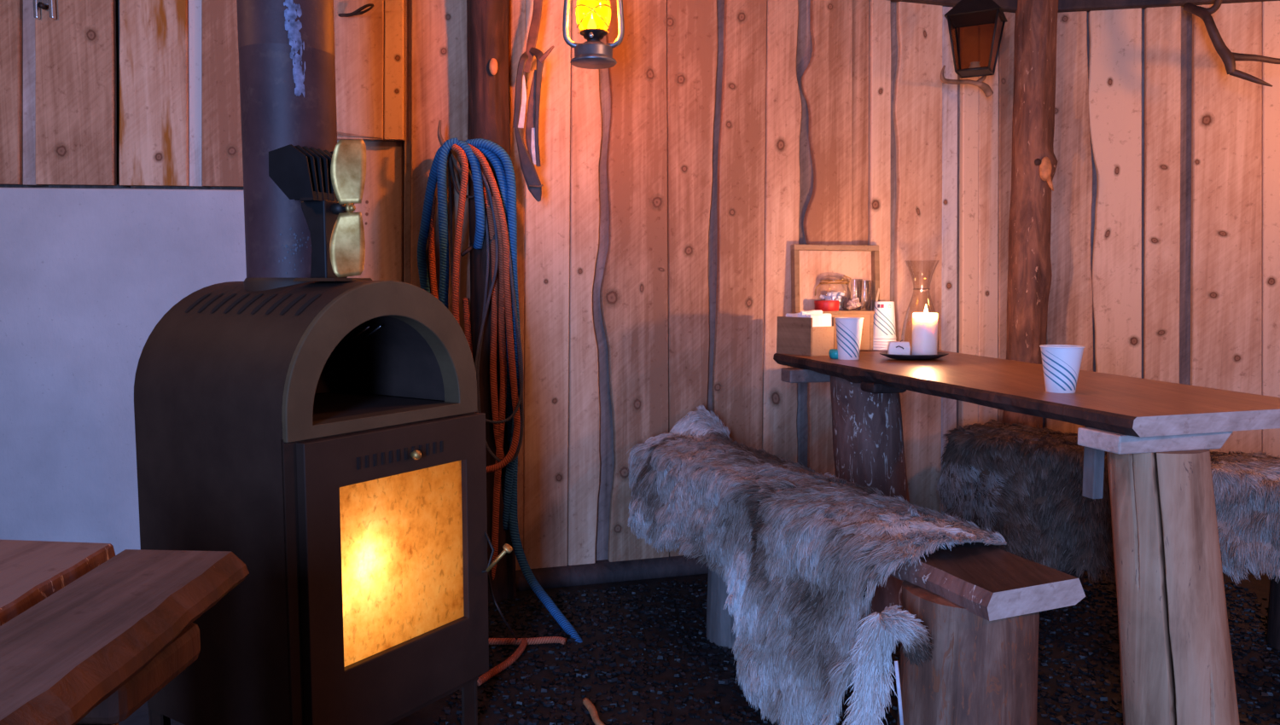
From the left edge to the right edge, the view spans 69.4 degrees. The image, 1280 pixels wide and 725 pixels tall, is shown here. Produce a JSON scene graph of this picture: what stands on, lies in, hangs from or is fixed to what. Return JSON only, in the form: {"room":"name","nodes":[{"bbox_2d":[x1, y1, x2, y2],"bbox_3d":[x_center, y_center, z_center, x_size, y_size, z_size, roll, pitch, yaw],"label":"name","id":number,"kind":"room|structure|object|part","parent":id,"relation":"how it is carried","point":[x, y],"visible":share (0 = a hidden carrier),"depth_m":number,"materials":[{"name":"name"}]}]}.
{"room":"wooden cabin","nodes":[
{"label":"wooden cabin","id":0,"kind":"room"},
{"bbox_2d":[0,0,470,555],"bbox_3d":[-1.343,-0.430,2.758,1.887,2.300,0.135,0,5,-6],"label":"wall","id":1,"kind":"structure","parent":0,"point":[99,94],"depth_m":2.69,"materials":[{"name":"brown wood"}]},
{"bbox_2d":[32,0,56,18],"bbox_3d":[-1.681,-1.009,2.603,0.056,0.075,0.026,0,5,0],"label":"shackle","id":2,"kind":"object","parent":1,"relation":"attached to","point":[37,4],"visible":1,"depth_m":2.60,"materials":[{"name":"metal"}]},
{"bbox_2d":[337,3,374,17],"bbox_3d":[-0.853,-1.021,2.695,0.198,0.027,0.018,3,5,28],"label":"antler mount","id":3,"kind":"object","parent":1,"relation":"attached to","point":[358,11],"visible":0.87,"depth_m":2.67,"materials":[{"name":"black metal"}]},
{"bbox_2d":[437,120,444,146],"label":"hook","id":4,"kind":"object","parent":1,"relation":"attached to","point":[441,141],"depth_m":2.65,"materials":[{"name":"brown wood"}]},
{"bbox_2d":[448,151,461,194],"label":"hook","id":5,"kind":"object","parent":1,"relation":"attached to","point":[453,161],"depth_m":2.68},
{"bbox_2d":[460,243,473,256],"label":"hook","id":6,"kind":"object","parent":1,"relation":"attached to","point":[470,247],"depth_m":2.68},
{"bbox_2d":[427,143,520,579],"bbox_3d":[-0.502,0.028,2.717,0.305,1.319,0.104,2,5,24],"label":"rope","id":7,"kind":"object","parent":6,"relation":"hanging from","point":[501,294],"visible":0.84,"depth_m":2.69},
{"bbox_2d":[118,557,1279,724],"bbox_3d":[0.300,0.880,0.876,5.400,0.001,6.000,0,5,0],"label":"floor","id":8,"kind":"structure","parent":0,"point":[1260,587],"depth_m":2.29,"materials":[{"name":"black gravel"}]},
{"bbox_2d":[0,540,249,724],"bbox_3d":[-0.651,0.581,0.743,0.381,0.620,1.010,0,5,-4],"label":"table","id":9,"kind":"object","parent":8,"relation":"on","point":[90,634],"visible":1,"depth_m":0.94,"materials":[{"name":"brown wood"}]},
{"bbox_3d":[-0.560,0.612,0.894,0.124,0.532,0.125,0,5,0],"label":"leg","id":10,"kind":"part","parent":9,"relation":"part of","materials":[{"name":"brown wood"}]},
{"bbox_2d":[133,280,512,724],"bbox_3d":[-0.617,0.318,1.854,0.545,0.959,0.477,3,6,33],"label":"wood stove","id":11,"kind":"object","parent":8,"relation":"on","point":[328,440],"visible":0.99,"depth_m":1.70,"materials":[{"name":"metal"}]},
{"bbox_3d":[-0.948,0.742,1.843,0.040,0.115,0.040,3,6,33],"label":"leg","id":12,"kind":"part","parent":11,"relation":"part of","materials":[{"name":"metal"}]},
{"bbox_2d":[236,0,343,293],"bbox_3d":[-0.692,-0.821,1.796,0.189,1.381,0.189,0,5,0],"label":"flue pipe","id":13,"kind":"object","parent":11,"relation":"on","point":[287,50],"visible":0.87,"depth_m":1.75,"materials":[{"name":"metal"}]},
{"bbox_2d":[268,139,372,281],"bbox_3d":[-0.590,-0.285,1.737,0.152,0.263,0.146,2,5,25],"label":"fan","id":14,"kind":"object","parent":11,"relation":"on","point":[328,185],"visible":1,"depth_m":1.71,"materials":[{"name":"black metal"}]},
{"bbox_3d":[-0.554,-0.287,1.720,0.042,0.022,0.022,2,5,25],"label":"motor","id":15,"kind":"part","parent":14,"relation":"part of","materials":[{"name":"metal"}]},
{"bbox_3d":[-0.542,-0.218,1.712,0.064,0.122,0.017,-2,5,-22],"label":"blade","id":16,"kind":"part","parent":14,"relation":"part of","materials":[{"name":"gold metal"}]},
{"bbox_3d":[-0.537,-0.354,1.708,0.065,0.122,0.017,-2,5,-27],"label":"blade","id":17,"kind":"part","parent":14,"relation":"part of","materials":[{"name":"gold metal"}]},
{"bbox_2d":[281,315,444,426],"bbox_3d":[-0.621,-0.001,1.818,0.500,0.198,0.500,0,5,0],"label":"oven","id":18,"kind":"object","parent":11,"relation":"in","point":[398,361],"depth_m":1.86,"materials":[{"name":"metal"}]},
{"bbox_3d":[-0.471,0.401,1.754,0.007,0.580,0.458,3,6,33],"label":"plate","id":19,"kind":"part","parent":11,"relation":"part of","materials":[{"name":"metal"}]},
{"bbox_3d":[-0.450,0.395,1.757,0.022,0.552,0.444,3,6,33],"label":"door","id":20,"kind":"part","parent":11,"relation":"part of","materials":[{"name":"metal"}]},
{"bbox_3d":[-0.449,0.371,1.762,0.001,0.338,0.322,3,6,33],"label":"glass pane","id":21,"kind":"part","parent":11,"relation":"part of","materials":[{"name":"glass"}]},
{"bbox_3d":[-0.423,0.174,1.743,0.022,0.019,0.019,3,6,33],"label":"knob","id":22,"kind":"part","parent":11,"relation":"part of","materials":[{"name":"gold metal"}]},
{"bbox_3d":[-0.373,0.732,1.968,0.040,0.115,0.040,3,6,33],"label":"leg","id":23,"kind":"part","parent":11,"relation":"part of","materials":[{"name":"metal"}]},
{"bbox_3d":[-0.323,0.388,1.931,0.040,0.109,0.020,0,5,0],"label":"latch rod","id":24,"kind":"part","parent":11,"relation":"part of","materials":[{"name":"metal"}]},
{"bbox_3d":[-0.293,0.406,1.916,0.061,0.064,0.021,2,5,19],"label":"handle","id":25,"kind":"part","parent":11,"relation":"part of","materials":[{"name":"gold metal"}]},
{"bbox_2d":[487,572,517,639],"bbox_3d":[-0.313,0.594,2.212,0.028,0.334,0.475,0,5,-1],"label":"cord","id":26,"kind":"object","parent":11,"relation":"hanging from","point":[489,580],"visible":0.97,"depth_m":2.00,"materials":[{"name":"rubber"}]},
{"bbox_2d":[466,0,516,602],"bbox_3d":[-0.446,-0.429,2.744,0.134,2.300,0.136,2,5,26],"label":"log post","id":27,"kind":"object","parent":8,"relation":"on","point":[487,20],"visible":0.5,"depth_m":2.70,"materials":[{"name":"brown wood"}]},
{"bbox_2d":[465,194,474,197],"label":"hook","id":28,"kind":"object","parent":27,"relation":"attached to","point":[467,196],"depth_m":2.67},
{"bbox_2d":[484,234,494,245],"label":"hook","id":29,"kind":"object","parent":27,"relation":"attached to","point":[490,241],"depth_m":2.69,"materials":[{"name":"black metal"}]},
{"bbox_2d":[447,162,523,462],"bbox_3d":[-0.458,-0.148,2.688,0.247,0.894,0.077,2,5,19],"label":"cord","id":30,"kind":"object","parent":29,"relation":"hanging from","point":[485,305],"visible":0.81,"depth_m":2.68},
{"bbox_2d":[417,137,582,643],"bbox_3d":[-0.349,0.066,2.627,0.704,1.422,0.182,4,6,39],"label":"rope","id":31,"kind":"object","parent":29,"relation":"hanging from","point":[503,168],"visible":0.73,"depth_m":2.67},
{"bbox_2d":[512,0,554,201],"bbox_3d":[-0.307,-0.809,2.682,0.124,0.678,0.044,0,5,0],"label":"harness","id":32,"kind":"object","parent":27,"relation":"hanging from","point":[529,157],"visible":1,"depth_m":2.69,"materials":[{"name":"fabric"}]},
{"bbox_2d":[477,636,566,686],"bbox_3d":[-0.325,0.748,2.327,0.262,0.018,0.277,0,5,0],"label":"rope","id":33,"kind":"object","parent":8,"relation":"on","point":[522,642],"visible":0.9,"depth_m":2.44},
{"bbox_2d":[430,570,1279,724],"bbox_3d":[0.726,0.759,2.294,2.370,0.021,1.774,0,5,0],"label":"gravel","id":34,"kind":"object","parent":8,"relation":"on","point":[1064,698],"visible":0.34,"depth_m":2.33,"materials":[{"name":"black gravel"}]},
{"bbox_2d":[581,698,605,724],"bbox_3d":[-0.099,0.775,2.028,0.021,0.018,0.150,-2,5,-19],"label":"twig","id":35,"kind":"object","parent":34,"relation":"on","point":[590,707],"visible":1,"depth_m":2.04,"materials":[{"name":"brown wood"}]},
{"bbox_2d":[706,542,1085,724],"bbox_3d":[0.376,0.539,2.239,0.262,0.455,1.501,-2,5,-21],"label":"bench","id":36,"kind":"object","parent":34,"relation":"on","point":[980,605],"visible":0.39,"depth_m":1.56,"materials":[{"name":"brown wood"}]},
{"bbox_3d":[0.254,0.540,2.484,0.150,0.412,0.149,0,5,0],"label":"leg","id":37,"kind":"part","parent":36,"relation":"part of","materials":[{"name":"brown wood"}]},
{"bbox_2d":[627,405,1006,724],"bbox_3d":[0.350,0.469,2.280,0.393,0.511,1.490,-2,5,-18],"label":"reindeer hide","id":38,"kind":"object","parent":36,"relation":"on","point":[802,554],"visible":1,"depth_m":1.97,"materials":[{"name":"grey fur"}]},
{"bbox_2d":[894,661,903,724],"bbox_3d":[0.424,0.548,1.510,0.020,0.123,0.003,0,5,0],"label":"strap","id":39,"kind":"object","parent":36,"relation":"hanging from","point":[896,664],"visible":1,"depth_m":1.51,"materials":[{"name":"fabric"}]},
{"bbox_3d":[0.586,0.608,1.665,0.243,0.412,0.246,0,5,0],"label":"leg","id":40,"kind":"part","parent":36,"relation":"part of","materials":[{"name":"brown wood"}]},
{"bbox_3d":[0.392,0.335,2.228,0.226,0.046,1.501,-2,5,-21],"label":"seat","id":41,"kind":"part","parent":36,"relation":"part of","materials":[{"name":"brown wood"}]},
{"bbox_2d":[773,349,1279,724],"bbox_3d":[0.836,0.393,2.308,0.618,0.735,1.584,-1,5,-10],"label":"table","id":42,"kind":"object","parent":8,"relation":"on","point":[1157,437],"visible":0.87,"depth_m":1.61,"materials":[{"name":"brown wood"}]},
{"bbox_2d":[776,316,835,356],"bbox_3d":[0.520,-0.085,2.905,0.100,0.118,0.160,-3,6,-32],"label":"box","id":43,"kind":"object","parent":42,"relation":"on","point":[798,336],"visible":0.77,"depth_m":2.85,"materials":[{"name":"brown wood"}]},
{"bbox_2d":[785,313,797,316],"bbox_3d":[0.497,-0.097,2.939,0.086,0.122,0.016,-3,6,-32],"label":"napkin","id":44,"kind":"object","parent":43,"relation":"in","point":[787,314],"visible":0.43,"depth_m":2.92,"materials":[{"name":"white paper"}]},
{"bbox_3d":[0.480,-0.083,2.880,0.006,0.118,0.160,-3,6,-32],"label":"panel","id":45,"kind":"part","parent":43,"relation":"part of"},
{"bbox_2d":[800,309,822,317],"bbox_3d":[0.533,-0.097,2.879,0.088,0.132,0.014,-3,6,-32],"label":"napkin","id":46,"kind":"object","parent":43,"relation":"in","point":[803,314],"visible":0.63,"depth_m":2.87,"materials":[{"name":"white paper"}]},
{"bbox_2d":[808,313,831,326],"bbox_3d":[0.554,-0.090,2.845,0.088,0.122,0.014,-3,6,-32],"label":"napkin","id":47,"kind":"object","parent":43,"relation":"in","point":[821,320],"visible":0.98,"depth_m":2.84,"materials":[{"name":"white paper"}]},
{"bbox_3d":[0.561,-0.065,2.840,0.088,0.090,0.006,-3,6,-32],"label":"panel","id":48,"kind":"part","parent":43,"relation":"part of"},
{"bbox_3d":[0.560,-0.087,2.929,0.006,0.118,0.160,-3,6,-32],"label":"panel","id":49,"kind":"part","parent":43,"relation":"part of","materials":[{"name":"brown wood"}]},
{"bbox_2d":[828,349,837,359],"bbox_3d":[0.580,-0.025,2.733,0.042,0.027,0.042,0,5,0],"label":"glass","id":50,"kind":"object","parent":42,"relation":"on","point":[833,353],"visible":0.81,"depth_m":2.72,"materials":[{"name":"teal glass"}]},
{"bbox_2d":[822,310,874,350],"bbox_3d":[0.676,-0.109,3.114,0.200,0.132,0.100,-1,5,-9],"label":"wooden crate","id":51,"kind":"object","parent":42,"relation":"on","point":[866,344],"visible":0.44,"depth_m":3.08,"materials":[{"name":"brown wood"}]},
{"bbox_2d":[814,300,839,311],"bbox_3d":[0.621,-0.189,3.071,0.083,0.034,0.083,0,5,0],"label":"tin","id":52,"kind":"object","parent":51,"relation":"on","point":[824,305],"visible":0.94,"depth_m":3.04,"materials":[{"name":"red metal"}]},
{"bbox_3d":[0.621,-0.200,3.071,0.083,0.012,0.083,0,5,0],"label":"lid","id":53,"kind":"part","parent":52,"relation":"part of","materials":[{"name":"red metal"}]},
{"bbox_2d":[814,274,851,296],"bbox_3d":[0.652,-0.235,3.110,0.112,0.118,0.112,2,5,25],"label":"lid jar","id":54,"kind":"object","parent":52,"relation":"on","point":[833,275],"visible":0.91,"depth_m":3.07,"materials":[{"name":"clear glass"}]},
{"bbox_3d":[0.682,-0.100,3.074,0.170,0.120,0.010,-1,5,-9],"label":"panel","id":55,"kind":"part","parent":51,"relation":"part of","materials":[{"name":"brown wood"}]},
{"bbox_3d":[0.766,-0.104,3.129,0.012,0.120,0.096,-1,5,-9],"label":"panel","id":56,"kind":"part","parent":51,"relation":"part of","materials":[{"name":"brown wood"}]},
{"bbox_2d":[873,288,880,308],"bbox_3d":[0.784,-0.147,3.116,0.048,0.208,0.003,0,5,0],"label":"stick","id":57,"kind":"object","parent":51,"relation":"on","point":[878,292],"visible":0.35,"depth_m":3.11,"materials":[{"name":"brown wood"}]},
{"bbox_2d":[834,317,863,360],"bbox_3d":[0.613,-0.071,2.711,0.084,0.122,0.084,2,5,18],"label":"paper cup","id":58,"kind":"object","parent":42,"relation":"on","point":[848,329],"visible":1,"depth_m":2.68,"materials":[{"name":"white paper"}]},
{"bbox_3d":[0.696,0.375,2.736,0.278,0.699,0.231,0,5,0],"label":"leg","id":59,"kind":"part","parent":42,"relation":"part of","materials":[{"name":"brown wood"}]},
{"bbox_2d":[872,301,896,350],"bbox_3d":[0.818,-0.123,3.098,0.085,0.161,0.085,2,5,20],"label":"cup stack","id":60,"kind":"object","parent":42,"relation":"on","point":[884,317],"visible":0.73,"depth_m":3.07,"materials":[{"name":"white paper"}]},
{"bbox_2d":[872,301,896,336],"bbox_3d":[0.818,-0.145,3.096,0.079,0.117,0.079,0,5,0],"label":"cup","id":61,"kind":"object","parent":60,"relation":"on","point":[884,317],"depth_m":3.07,"materials":[{"name":"paper"}]},
{"bbox_2d":[879,351,948,359],"bbox_3d":[0.805,-0.020,2.716,0.208,0.016,0.162,-1,5,-15],"label":"plate","id":62,"kind":"object","parent":42,"relation":"on","point":[939,355],"visible":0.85,"depth_m":2.66,"materials":[{"name":"black ceramic"}]},
{"bbox_2d":[887,339,910,354],"bbox_3d":[0.760,-0.042,2.713,0.063,0.051,0.065,1,5,13],"label":"stub","id":63,"kind":"object","parent":62,"relation":"on","point":[901,347],"visible":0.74,"depth_m":2.69,"materials":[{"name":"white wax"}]},
{"bbox_2d":[901,260,940,351],"bbox_3d":[0.919,-0.186,3.022,0.120,0.294,0.120,0,5,0],"label":"glass carafe","id":64,"kind":"object","parent":42,"relation":"on","point":[939,260],"visible":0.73,"depth_m":3.01,"materials":[{"name":"clear glass"}]},
{"bbox_2d":[911,304,937,354],"bbox_3d":[0.845,-0.096,2.742,0.075,0.154,0.075,0,5,0],"label":"pillar candle","id":65,"kind":"object","parent":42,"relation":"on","point":[924,341],"visible":0.81,"depth_m":2.71,"materials":[{"name":"white wax"}]},
{"bbox_2d":[1039,344,1084,393],"bbox_3d":[0.856,0.013,1.879,0.084,0.093,0.084,3,5,30],"label":"paper cup","id":66,"kind":"object","parent":42,"relation":"on","point":[1061,363],"visible":1,"depth_m":1.85,"materials":[{"name":"white paper"}]},
{"bbox_3d":[0.955,0.482,1.639,0.246,0.668,0.205,0,5,0],"label":"leg","id":67,"kind":"part","parent":42,"relation":"part of","materials":[{"name":"brown wood"}]},
{"bbox_2d":[1002,0,1058,428],"bbox_3d":[1.383,-0.472,3.266,0.149,2.300,0.166,0,5,0],"label":"log post","id":68,"kind":"object","parent":8,"relation":"on","point":[1034,161],"visible":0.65,"depth_m":3.22,"materials":[{"name":"brown wood"}]},
{"bbox_2d":[1024,557,1279,651],"bbox_3d":[1.566,0.504,2.655,0.288,0.455,1.120,-4,6,-37],"label":"bench","id":69,"kind":"object","parent":8,"relation":"on","point":[1273,620],"visible":0.07,"depth_m":2.43,"materials":[{"name":"brown wood"}]},
{"bbox_3d":[1.334,0.500,2.970,0.181,0.412,0.182,0,5,0],"label":"leg","id":70,"kind":"part","parent":69,"relation":"part of","materials":[{"name":"wood"}]},
{"bbox_2d":[935,418,1218,583],"bbox_3d":[1.311,0.406,2.846,0.434,0.357,0.700,-4,6,-37],"label":"reindeer hide","id":71,"kind":"object","parent":69,"relation":"on","point":[1023,483],"visible":0.61,"depth_m":2.78,"materials":[{"name":"grey fur"}]},
{"bbox_2d":[1210,449,1279,584],"bbox_3d":[1.679,0.393,2.395,0.380,0.255,0.506,-4,6,-36],"label":"reindeer hide","id":72,"kind":"object","parent":69,"relation":"on","point":[1247,486],"visible":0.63,"depth_m":2.33,"materials":[{"name":"grey fur"}]},
{"bbox_3d":[1.755,0.546,2.410,0.181,0.412,0.183,0,5,0],"label":"leg","id":73,"kind":"part","parent":69,"relation":"part of","materials":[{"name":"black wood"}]},
{"bbox_2d":[508,0,1015,570],"bbox_3d":[0.469,-0.459,3.113,2.037,2.300,0.083,-1,5,-17],"label":"wall","id":74,"kind":"structure","parent":0,"point":[679,177],"depth_m":3.01,"materials":[{"name":"brown wood"}]},
{"bbox_2d":[515,555,708,592],"bbox_3d":[0.438,0.667,3.148,1.903,0.070,0.057,-1,5,-17],"label":"baseboard","id":75,"kind":"structure","parent":74,"relation":"attached to","point":[602,572],"depth_m":2.97,"materials":[{"name":"brown wood"}]},
{"bbox_2d":[790,244,879,314],"bbox_3d":[0.662,-0.220,3.121,0.319,0.353,0.054,-1,5,-17],"label":"picture frame","id":76,"kind":"object","parent":74,"relation":"attached to","point":[810,264],"visible":0.52,"depth_m":3.13,"materials":[{"name":"brown wood"}]},
{"bbox_3d":[0.659,-0.387,3.119,0.319,0.020,0.031,-1,5,-17],"label":"rail","id":77,"kind":"part","parent":76,"relation":"part of","materials":[{"name":"brown wood"}]},
{"bbox_2d":[889,0,1017,12],"bbox_3d":[0.947,-1.319,3.136,1.068,0.190,0.051,-1,5,-17],"label":"trim","id":78,"kind":"structure","parent":74,"relation":"attached to","point":[1009,6],"depth_m":3.17,"materials":[{"name":"brown wood"}]},
{"bbox_2d":[1042,0,1279,457],"bbox_3d":[2.135,-0.472,3.269,1.391,2.300,0.083,1,5,11],"label":"wall","id":79,"kind":"structure","parent":0,"point":[1165,228],"depth_m":3.27,"materials":[{"name":"brown wood"}]},
{"bbox_2d":[1057,0,1279,12],"bbox_3d":[2.111,-1.321,3.156,1.360,0.170,0.050,1,5,11],"label":"trim","id":80,"kind":"structure","parent":79,"relation":"attached to","point":[1063,5],"depth_m":3.23,"materials":[{"name":"brown wood"}]},
{"bbox_2d":[1183,0,1279,87],"bbox_3d":[1.935,-1.059,3.002,0.327,0.353,0.127,4,6,41],"label":"antler mount","id":81,"kind":"object","parent":79,"relation":"attached to","point":[1229,58],"visible":1,"depth_m":2.98,"materials":[{"name":"brown wood"}]},
{"bbox_3d":[0.300,-1.442,0.683,5.395,0.040,6.000,0,5,0],"label":"ceiling","id":82,"kind":"structure","parent":0,"visible":0},
{"bbox_2d":[562,0,624,69],"bbox_3d":[-0.118,-1.156,2.312,0.118,0.799,0.118,5,7,45],"label":"hurricane lantern","id":83,"kind":"object","parent":82,"relation":"hanging from","point":[592,54],"visible":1,"depth_m":2.33,"materials":[{"name":"grey metal"}]},
{"bbox_3d":[-0.118,-0.784,2.343,0.118,0.052,0.118,0,5,0],"label":"fuel tank","id":84,"kind":"part","parent":83,"relation":"part of","materials":[{"name":"grey metal"}]},
{"bbox_3d":[-0.118,-0.822,2.340,0.070,0.028,0.070,0,5,0],"label":"burner","id":85,"kind":"part","parent":83,"relation":"part of","materials":[{"name":"black metal"}]},
{"bbox_2d":[943,0,1007,78],"bbox_3d":[1.087,-1.274,2.975,0.172,0.673,0.172,3,5,28],"label":"candle lantern","id":86,"kind":"object","parent":82,"relation":"hanging from","point":[975,27],"visible":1,"depth_m":2.94,"materials":[{"name":"black metal"}]},
{"bbox_2d":[940,65,993,97],"bbox_3d":[1.106,-0.949,3.119,0.222,0.088,0.035,-2,5,-22],"label":"hook","id":87,"kind":"object","parent":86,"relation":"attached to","point":[985,87],"visible":0.89,"depth_m":3.12,"materials":[{"name":"brown wood"}]},
{"bbox_3d":[1.058,-1.024,2.940,0.152,0.173,0.026,3,5,28],"label":"glass pane","id":88,"kind":"part","parent":86,"relation":"part of","materials":[{"name":"glass"}]},
{"bbox_3d":[1.087,-0.945,3.002,0.100,0.005,0.100,3,5,28],"label":"plate","id":89,"kind":"part","parent":86,"relation":"part of","materials":[{"name":"metal"}]},
{"bbox_3d":[1.143,-1.026,2.966,0.026,0.173,0.152,3,5,28],"label":"glass pane","id":90,"kind":"part","parent":86,"relation":"part of","materials":[{"name":"glass"}]}
]}

